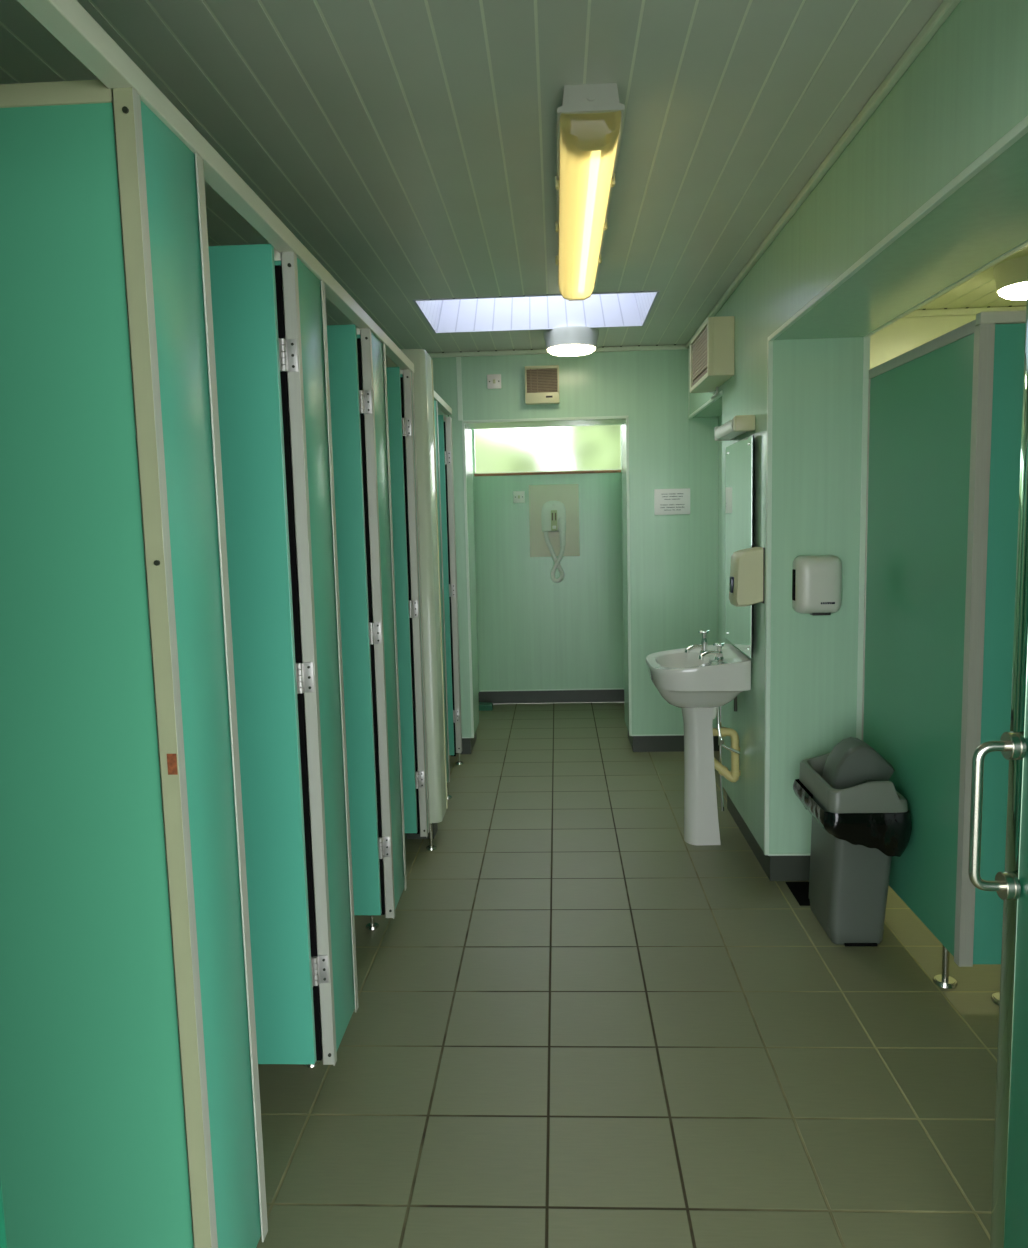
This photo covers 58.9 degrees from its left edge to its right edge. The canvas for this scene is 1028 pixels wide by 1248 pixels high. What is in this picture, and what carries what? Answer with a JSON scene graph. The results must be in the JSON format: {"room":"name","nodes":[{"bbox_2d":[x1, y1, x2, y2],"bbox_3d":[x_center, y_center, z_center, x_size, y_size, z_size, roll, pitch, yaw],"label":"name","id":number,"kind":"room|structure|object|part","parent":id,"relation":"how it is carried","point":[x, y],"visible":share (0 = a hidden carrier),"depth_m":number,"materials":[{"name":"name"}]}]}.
{"room":"public restroom","nodes":[
{"label":"public restroom","id":0,"kind":"room"},
{"bbox_2d":[0,1181,6,1247],"bbox_3d":[0.634,0.124,0.610,5.300,2.580,0.120,-1,7,3],"label":"wall","id":1,"kind":"structure","parent":0,"point":[3,1244],"depth_m":0.76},
{"bbox_2d":[0,0,943,352],"bbox_3d":[-0.483,-1.381,3.031,2.890,0.030,5.130,-1,7,3],"label":"ceiling","id":2,"kind":"structure","parent":0,"point":[409,146],"depth_m":2.33,"materials":[{"name":"grey wood"}]},
{"bbox_2d":[543,326,598,355],"bbox_3d":[0.317,-1.560,5.044,0.308,0.115,0.308,-1,7,3],"label":"round ceiling light","id":3,"kind":"object","parent":2,"relation":"attached to","point":[568,340],"visible":1,"depth_m":4.93,"materials":[{"name":"grey plastic"}]},
{"bbox_2d":[555,83,624,300],"bbox_3d":[0.221,-1.312,2.974,0.172,0.132,1.634,-1,7,3],"label":"fluorescent light","id":4,"kind":"object","parent":2,"relation":"attached to","point":[590,116],"visible":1,"depth_m":2.44,"materials":[{"name":"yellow plastic"}]},
{"bbox_2d":[431,349,717,736],"bbox_3d":[-0.117,-0.607,6.536,3.250,2.490,1.700,-1,7,3],"label":"wall","id":5,"kind":"structure","parent":0,"point":[536,631],"depth_m":5.73,"materials":[{"name":"green paint"}]},
{"bbox_2d":[456,357,462,420],"bbox_3d":[-0.335,-1.448,5.588,0.030,0.390,0.007,-1,7,3],"label":"trim","id":6,"kind":"structure","parent":5,"relation":"attached to","point":[458,359],"depth_m":5.59,"materials":[{"name":"plastic"}]},
{"bbox_2d":[487,374,500,388],"bbox_3d":[-0.121,-1.485,5.570,0.086,0.086,0.014,-1,7,3],"label":"switch plate","id":7,"kind":"object","parent":5,"relation":"attached to","point":[493,380],"visible":1,"depth_m":5.57,"materials":[{"name":"white plastic"}]},
{"bbox_2d":[513,491,524,502],"bbox_3d":[0.040,-1.010,7.230,0.092,0.092,0.014,-1,7,3],"label":"switch plate","id":8,"kind":"object","parent":5,"relation":"attached to","point":[518,496],"visible":1,"depth_m":7.23,"materials":[{"name":"white plastic"}]},
{"bbox_2d":[525,365,559,404],"bbox_3d":[0.172,-1.453,5.534,0.207,0.223,0.066,-1,7,3],"label":"heater","id":9,"kind":"object","parent":5,"relation":"attached to","point":[541,382],"visible":1,"depth_m":5.51,"materials":[{"name":"beige plastic"}]},
{"bbox_2d":[526,369,556,392],"bbox_3d":[0.169,-1.474,5.511,0.187,0.140,0.018,-1,7,3],"label":"grille","id":10,"kind":"object","parent":9,"relation":"attached to","point":[537,380],"depth_m":5.51,"materials":[{"name":"beige plastic"}]},
{"bbox_2d":[472,425,621,475],"bbox_3d":[0.265,-1.445,7.206,1.220,0.517,0.082,-1,7,3],"label":"window","id":11,"kind":"structure","parent":5,"relation":"in","point":[566,449],"depth_m":7.23,"materials":[{"name":"glass"}]},
{"bbox_3d":[0.270,-1.197,7.222,1.220,0.020,0.057,-1,7,3],"label":"sill","id":12,"kind":"part","parent":11,"relation":"part of","materials":[{"name":"brown wood"}]},
{"bbox_2d":[462,416,631,737],"bbox_3d":[0.214,-0.272,5.705,1.024,2.000,0.016,-1,7,3],"label":"trim","id":13,"kind":"structure","parent":5,"relation":"attached to","point":[597,417],"depth_m":5.66,"materials":[{"name":"paint"}]},
{"bbox_2d":[473,470,623,690],"bbox_3d":[0.286,-0.332,7.298,1.185,1.750,0.014,-1,7,3],"label":"trim","id":14,"kind":"structure","parent":5,"relation":"attached to","point":[621,470],"depth_m":7.30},
{"bbox_2d":[541,501,565,582],"bbox_3d":[0.317,-0.649,7.192,0.196,0.649,0.125,-1,7,3],"label":"hair dryer","id":15,"kind":"object","parent":5,"relation":"attached to","point":[553,513],"visible":1,"depth_m":7.17,"materials":[{"name":"white plastic"}]},
{"bbox_3d":[0.316,-0.815,7.156,0.050,0.160,0.018,-1,7,3],"label":"panel","id":16,"kind":"part","parent":15,"relation":"part of","materials":[{"name":"beige plastic"}]},
{"bbox_2d":[529,484,579,556],"bbox_3d":[0.321,-0.822,7.240,0.396,0.570,0.012,-1,7,3],"label":"board","id":17,"kind":"object","parent":5,"relation":"attached to","point":[567,494],"visible":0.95,"depth_m":7.23,"materials":[{"name":"plastic"}]},
{"bbox_2d":[428,344,688,357],"bbox_3d":[-0.375,-1.646,5.559,2.870,0.027,0.022,-1,7,3],"label":"trim","id":18,"kind":"structure","parent":5,"relation":"attached to","point":[659,347],"depth_m":5.53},
{"bbox_2d":[456,688,809,855],"bbox_3d":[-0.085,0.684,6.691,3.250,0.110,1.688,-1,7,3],"label":"baseboard","id":19,"kind":"structure","parent":5,"relation":"attached to","point":[638,743],"depth_m":7.40,"materials":[{"name":"plastic"}]},
{"bbox_2d":[654,488,689,514],"bbox_3d":[0.976,-0.754,5.608,0.220,0.158,0.007,-1,7,3],"label":"notice sign","id":20,"kind":"object","parent":5,"relation":"attached to","point":[666,501],"visible":1,"depth_m":5.61,"materials":[{"name":"white paper"}]},
{"bbox_2d":[689,419,689,645],"bbox_3d":[1.092,-0.276,5.660,0.006,1.975,0.003,-1,7,3],"label":"trim","id":21,"kind":"structure","parent":5,"relation":"attached to","point":[689,419],"depth_m":5.63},
{"bbox_2d":[430,291,1011,352],"bbox_3d":[0.987,-1.606,4.812,3.347,0.004,1.346,-1,7,3],"label":"trim","id":22,"kind":"structure","parent":5,"relation":"attached to","point":[641,291],"depth_m":4.67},
{"bbox_2d":[256,702,1000,1247],"bbox_3d":[0.816,1.055,3.980,5.300,0.050,6.870,-1,7,3],"label":"floor","id":23,"kind":"structure","parent":0,"point":[578,1022],"depth_m":2.55,"materials":[{"name":"tile"}]},
{"bbox_2d":[111,87,267,1247],"bbox_3d":[-0.559,0.263,1.587,0.066,2.140,0.274,-1,7,3],"label":"pilaster","id":24,"kind":"object","parent":23,"relation":"on","point":[161,184],"visible":1,"depth_m":1.53,"materials":[{"name":"teal laminate"}]},
{"bbox_2d":[281,251,358,1067],"bbox_3d":[-0.553,0.167,2.417,0.132,2.140,0.294,-1,7,3],"label":"pilaster","id":25,"kind":"object","parent":23,"relation":"on","point":[304,302],"visible":0.83,"depth_m":2.36,"materials":[{"name":"teal laminate"}]},
{"bbox_2d":[17,0,413,372],"bbox_3d":[-0.531,-0.918,2.304,0.040,0.038,3.335,-1,7,3],"label":"rail","id":26,"kind":"object","parent":25,"relation":"attached to","point":[67,21],"visible":0.7,"depth_m":1.51,"materials":[{"name":"white metal"}]},
{"bbox_2d":[208,244,328,1063],"bbox_3d":[-0.809,0.137,2.256,0.618,2.038,0.061,-1,7,3],"label":"door","id":27,"kind":"structure","parent":25,"relation":"attached to","point":[253,356],"depth_m":2.21,"materials":[{"name":"teal laminate"}]},
{"bbox_2d":[360,328,406,929],"bbox_3d":[-0.513,0.065,3.285,0.132,2.140,0.284,-1,7,3],"label":"pilaster","id":28,"kind":"object","parent":23,"relation":"on","point":[373,351],"visible":0.97,"depth_m":3.23,"materials":[{"name":"teal laminate"}]},
{"bbox_2d":[327,324,390,914],"bbox_3d":[-0.768,0.035,3.129,0.618,2.038,0.061,-1,7,3],"label":"door","id":29,"kind":"structure","parent":28,"relation":"attached to","point":[349,403],"depth_m":3.09,"materials":[{"name":"teal laminate"}]},
{"bbox_3d":[-0.465,0.017,3.279,0.022,2.044,0.268,-1,7,3],"label":"panel","id":30,"kind":"part","parent":28,"relation":"part of","materials":[{"name":"teal laminate"}]},
{"bbox_2d":[386,349,447,838],"bbox_3d":[-0.450,-0.102,4.236,0.191,2.252,0.218,-1,7,3],"label":"end panel","id":31,"kind":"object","parent":23,"relation":"on","point":[423,364],"depth_m":4.15,"materials":[{"name":"laminate"}]},
{"bbox_2d":[403,369,436,850],"bbox_3d":[-0.414,-0.023,4.033,0.060,2.140,0.119,-1,7,3],"label":"pilaster","id":32,"kind":"object","parent":23,"relation":"on","point":[408,381],"visible":0.99,"depth_m":3.99,"materials":[{"name":"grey laminate"}]},
{"bbox_2d":[386,367,424,833],"bbox_3d":[-0.729,-0.062,3.963,0.618,2.038,0.061,-1,7,3],"label":"door","id":33,"kind":"structure","parent":32,"relation":"attached to","point":[399,426],"depth_m":3.92,"materials":[{"name":"teal laminate"}]},
{"bbox_3d":[-0.430,-0.070,4.018,0.022,2.044,0.078,-1,7,3],"label":"panel","id":34,"kind":"part","parent":32,"relation":"part of","materials":[{"name":"teal laminate"}]},
{"bbox_2d":[434,399,451,798],"bbox_3d":[-0.399,-0.080,4.611,0.050,2.120,0.509,-1,7,3],"label":"pilaster","id":35,"kind":"object","parent":23,"relation":"on","point":[435,401],"visible":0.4,"depth_m":4.82,"materials":[{"name":"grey laminate"}]},
{"bbox_2d":[434,391,451,414],"bbox_3d":[-0.414,-1.189,4.809,0.040,0.035,1.170,-1,7,3],"label":"rail","id":36,"kind":"object","parent":35,"relation":"attached to","point":[443,406],"visible":0.5,"depth_m":5.03,"materials":[{"name":"metal"}]},
{"bbox_2d":[445,415,462,764],"bbox_3d":[-0.365,-0.179,5.489,0.050,2.112,0.109,-1,7,3],"label":"pilaster","id":37,"kind":"object","parent":23,"relation":"on","point":[448,420],"visible":0.98,"depth_m":5.44,"materials":[{"name":"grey laminate"}]},
{"bbox_2d":[438,415,459,755],"bbox_3d":[-0.660,-0.197,5.426,0.618,2.038,0.061,-1,7,3],"label":"door","id":38,"kind":"structure","parent":37,"relation":"attached to","point":[444,456],"depth_m":5.39,"materials":[{"name":"teal laminate"}]},
{"bbox_2d":[479,702,492,710],"bbox_3d":[-0.257,0.656,7.234,0.175,0.050,0.100,-1,7,3],"label":"wedge","id":39,"kind":"object","parent":23,"relation":"on","point":[483,706],"visible":0.71,"depth_m":7.18,"materials":[{"name":"green rubber"}]},
{"bbox_2d":[645,630,750,844],"bbox_3d":[0.825,0.521,4.170,0.420,0.966,0.560,-1,7,3],"label":"basin","id":40,"kind":"object","parent":23,"relation":"on","point":[697,679],"visible":1,"depth_m":4.11,"materials":[{"name":"white ceramic"}]},
{"bbox_2d":[685,630,709,652],"bbox_3d":[0.849,0.082,4.213,0.118,0.105,0.054,-1,7,3],"label":"tap","id":41,"kind":"object","parent":40,"relation":"on","point":[704,643],"depth_m":4.20,"materials":[{"name":"silver metal"}]},
{"bbox_3d":[0.818,0.246,4.138,0.420,0.240,0.560,-1,7,3],"label":"bowl","id":42,"kind":"part","parent":40,"relation":"part of","materials":[{"name":"white ceramic"}]},
{"bbox_2d":[699,643,724,659],"bbox_3d":[0.869,0.120,3.995,0.118,0.072,0.054,-1,7,3],"label":"tap","id":43,"kind":"object","parent":40,"relation":"on","point":[719,655],"depth_m":3.98,"materials":[{"name":"silver metal"}]},
{"bbox_2d":[786,882,809,905],"bbox_3d":[1.204,1.063,3.590,0.207,0.004,0.220,-1,7,3],"label":"floor mat","id":44,"kind":"object","parent":23,"relation":"on","point":[800,890],"visible":0.36,"depth_m":3.61,"materials":[{"name":"black rubber"}]},
{"bbox_2d":[799,737,907,946],"bbox_3d":[1.207,0.753,3.272,0.266,0.692,0.420,-1,7,3],"label":"bin","id":45,"kind":"object","parent":23,"relation":"on","point":[849,883],"visible":0.99,"depth_m":3.15,"materials":[{"name":"grey plastic"}]},
{"bbox_2d":[793,779,911,856],"bbox_3d":[1.201,0.691,3.266,0.302,0.166,0.446,-1,7,3],"label":"liner","id":46,"kind":"object","parent":45,"relation":"on","point":[890,833],"visible":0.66,"depth_m":3.05,"materials":[{"name":"black plastic"}]},
{"bbox_3d":[1.217,0.497,3.221,0.220,0.172,0.140,-1,7,3],"label":"lid","id":47,"kind":"part","parent":45,"relation":"part of","materials":[{"name":"grey plastic"}]},
{"bbox_2d":[862,319,975,988],"bbox_3d":[1.361,0.095,3.117,0.071,2.028,0.910,-1,7,3],"label":"partition","id":48,"kind":"structure","parent":23,"relation":"on","point":[920,399],"depth_m":3.00,"materials":[{"name":"teal laminate"}]},
{"bbox_2d":[954,323,1025,1004],"bbox_3d":[1.516,0.154,2.659,0.380,2.007,0.071,-1,7,3],"label":"pilaster","id":49,"kind":"object","parent":23,"relation":"on","point":[999,349],"visible":0.62,"depth_m":2.63,"materials":[{"name":"teal laminate"}]},
{"bbox_3d":[1.530,0.093,2.649,0.347,1.881,0.020,-1,7,3],"label":"panel","id":50,"kind":"part","parent":49,"relation":"part of","materials":[{"name":"teal laminate"}]},
{"bbox_2d":[976,310,1025,325],"bbox_3d":[2.329,-0.875,2.499,2.060,0.032,0.032,-1,7,3],"label":"rail","id":51,"kind":"object","parent":49,"relation":"attached to","point":[993,317],"visible":1,"depth_m":2.53,"materials":[{"name":"metal"}]},
{"bbox_2d":[689,0,1027,853],"bbox_3d":[1.150,-0.233,3.074,0.365,2.460,5.140,-1,7,3],"label":"wall","id":52,"kind":"structure","parent":0,"point":[967,88],"depth_m":3.45,"materials":[{"name":"paint"}]},
{"bbox_2d":[688,349,722,418],"bbox_3d":[1.042,-1.396,4.968,0.016,0.420,1.122,-1,7,3],"label":"trim","id":53,"kind":"structure","parent":52,"relation":"attached to","point":[720,393],"depth_m":4.99,"materials":[{"name":"plastic"}]},
{"bbox_2d":[690,316,733,398],"bbox_3d":[0.954,-1.274,4.413,0.118,0.300,0.580,-1,7,3],"label":"wall heater","id":54,"kind":"object","parent":52,"relation":"attached to","point":[712,346],"visible":1,"depth_m":4.14,"materials":[{"name":"beige plastic"}]},
{"bbox_2d":[692,327,706,380],"bbox_3d":[0.901,-1.301,4.395,0.008,0.177,0.475,-1,7,3],"label":"grille","id":55,"kind":"object","parent":54,"relation":"attached to","point":[699,347],"depth_m":4.40,"materials":[{"name":"beige plastic"}]},
{"bbox_2d":[715,415,754,440],"bbox_3d":[0.955,-0.849,3.954,0.088,0.065,0.470,-1,7,3],"label":"light","id":56,"kind":"object","parent":52,"relation":"attached to","point":[740,424],"visible":1,"depth_m":3.77,"materials":[{"name":"beige plastic"}]},
{"bbox_2d":[715,419,744,439],"bbox_3d":[0.941,-0.848,3.964,0.060,0.062,0.390,-1,7,3],"label":"diffuser","id":57,"kind":"object","parent":56,"relation":"attached to","point":[726,431],"depth_m":3.95,"materials":[{"name":"white plastic"}]},
{"bbox_2d":[725,435,753,657],"bbox_3d":[1.000,-0.349,4.058,0.028,0.912,0.655,-1,7,3],"label":"wall mirror","id":58,"kind":"object","parent":52,"relation":"attached to","point":[739,455],"visible":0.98,"depth_m":3.99,"materials":[{"name":"black mirror"}]},
{"bbox_2d":[729,546,764,606],"bbox_3d":[0.937,-0.193,3.691,0.122,0.234,0.151,-1,7,3],"label":"soap dispenser","id":59,"kind":"object","parent":52,"relation":"attached to","point":[746,579],"visible":1,"depth_m":3.62,"materials":[{"name":"beige plastic"}]},
{"bbox_3d":[0.996,-0.201,3.687,0.004,0.222,0.151,-1,7,3],"label":"plate","id":60,"kind":"part","parent":59,"relation":"part of","materials":[{"name":"beige plastic"}]},
{"bbox_2d":[764,341,772,854],"bbox_3d":[1.000,-0.071,3.578,0.018,2.030,0.018,-1,7,3],"label":"trim","id":61,"kind":"structure","parent":52,"relation":"attached to","point":[769,343],"depth_m":3.56,"materials":[{"name":"paint"}]},
{"bbox_2d":[727,794,809,880],"bbox_3d":[1.255,0.871,4.742,0.320,0.120,2.075,-1,7,3],"label":"baseboard","id":62,"kind":"structure","parent":52,"relation":"attached to","point":[776,868],"depth_m":3.72,"materials":[{"name":"plastic"}]},
{"bbox_2d":[792,555,841,615],"bbox_3d":[1.169,-0.148,3.504,0.178,0.228,0.104,-1,7,3],"label":"dispenser","id":63,"kind":"object","parent":52,"relation":"attached to","point":[817,579],"visible":1,"depth_m":3.46,"materials":[{"name":"white plastic"}]},
{"bbox_2d":[686,0,960,347],"bbox_3d":[0.931,-1.384,2.999,0.022,0.025,4.998,-1,7,3],"label":"trim","id":64,"kind":"structure","parent":52,"relation":"attached to","point":[946,8],"depth_m":2.39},
{"bbox_2d":[768,116,1027,340],"bbox_3d":[0.907,-0.915,2.014,0.016,0.018,2.932,-1,7,3],"label":"trim","id":65,"kind":"structure","parent":52,"relation":"attached to","point":[1021,128],"depth_m":2.01,"materials":[{"name":"plastic"}]},
{"bbox_2d":[856,240,1027,739],"bbox_3d":[1.291,0.087,2.114,0.026,2.037,2.934,-1,7,3],"label":"trim","id":66,"kind":"structure","parent":52,"relation":"attached to","point":[866,349],"depth_m":3.49,"materials":[{"name":"paint"}]},
{"bbox_2d":[968,279,1027,1247],"bbox_3d":[0.800,0.326,1.137,0.117,2.030,0.815,-1,7,3],"label":"entrance door","id":67,"kind":"structure","parent":52,"relation":"in","point":[1009,1211],"depth_m":1.52,"materials":[{"name":"green metal"}]},
{"bbox_3d":[0.791,0.320,1.512,0.063,0.258,0.018,-1,7,3],"label":"pull handle","id":68,"kind":"part","parent":67,"relation":"part of","materials":[{"name":"metal"}]},
{"bbox_3d":[0.855,0.281,1.516,0.042,2.030,0.047,-1,7,3],"label":"edge plate","id":69,"kind":"part","parent":67,"relation":"part of","materials":[{"name":"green metal"}]},
{"bbox_3d":[0.837,0.328,1.115,0.038,2.030,0.775,-1,7,3],"label":"door","id":70,"kind":"part","parent":67,"relation":"part of","materials":[{"name":"green laminate"}]},
{"bbox_2d":[870,315,975,368],"bbox_3d":[2.449,-0.413,4.880,2.070,2.580,0.093,-1,7,3],"label":"wall","id":71,"kind":"structure","parent":0,"point":[903,335],"depth_m":4.72,"materials":[{"name":"paint"}]},
{"bbox_2d":[902,306,1025,317],"bbox_3d":[2.422,-1.610,4.682,2.059,0.034,0.027,-1,7,3],"label":"trim","id":72,"kind":"structure","parent":71,"relation":"attached to","point":[957,311],"depth_m":4.68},
{"bbox_2d":[916,245,1027,309],"bbox_3d":[2.308,-1.391,2.522,2.085,0.030,4.380,-1,7,3],"label":"ceiling","id":73,"kind":"structure","parent":0,"point":[979,291],"depth_m":4.41,"materials":[{"name":"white wood"}]},
{"bbox_2d":[993,256,1027,299],"bbox_3d":[2.224,-1.466,3.858,0.341,0.125,0.341,-1,7,3],"label":"round ceiling light","id":74,"kind":"object","parent":73,"relation":"attached to","point":[1011,276],"visible":0.99,"depth_m":3.81,"materials":[{"name":"grey plastic"}]},
{"bbox_3d":[-1.931,-0.127,3.340,0.080,2.580,5.120,-1,7,3],"label":"wall","id":75,"kind":"structure","parent":0,"visible":0},
{"bbox_2d":[0,79,193,1247],"bbox_3d":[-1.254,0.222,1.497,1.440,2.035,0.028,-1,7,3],"label":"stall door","id":76,"kind":"structure","parent":75,"relation":"attached to","point":[93,1149],"depth_m":1.46,"materials":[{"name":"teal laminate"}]},
{"bbox_2d":[274,248,280,265],"bbox_3d":[-1.231,0.126,2.321,1.409,2.035,0.028,-1,7,3],"label":"wall","id":77,"kind":"structure","parent":75,"relation":"attached to","point":[277,255],"depth_m":2.16,"materials":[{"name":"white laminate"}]},
{"bbox_2d":[356,326,384,898],"bbox_3d":[-1.190,0.025,3.195,1.409,2.035,0.028,-1,7,3],"label":"wall","id":78,"kind":"structure","parent":75,"relation":"attached to","point":[357,328],"depth_m":3.08,"materials":[{"name":"teal laminate"}]},
{"bbox_2d":[400,369,419,820],"bbox_3d":[-1.151,-0.072,4.028,1.409,2.035,0.028,-1,7,3],"label":"wall","id":79,"kind":"structure","parent":75,"relation":"attached to","point":[401,370],"depth_m":3.94,"materials":[{"name":"teal laminate"}]},
{"bbox_2d":[443,416,455,741],"bbox_3d":[-1.083,-0.220,5.487,1.409,1.990,0.028,-1,7,3],"label":"wall","id":80,"kind":"structure","parent":75,"relation":"attached to","point":[443,416],"depth_m":5.41,"materials":[{"name":"teal laminate"}]},
{"bbox_3d":[0.756,-1.604,3.784,5.500,0.080,6.890,-1,7,3],"label":"roof","id":81,"kind":"structure","parent":0,"visible":0},
{"bbox_2d":[413,291,659,332],"bbox_3d":[0.110,-1.790,4.536,1.355,0.476,0.975,-1,7,3],"label":"window","id":82,"kind":"structure","parent":81,"relation":"attached to","point":[608,309],"depth_m":4.91,"materials":[{"name":"white glass"}]}
]}

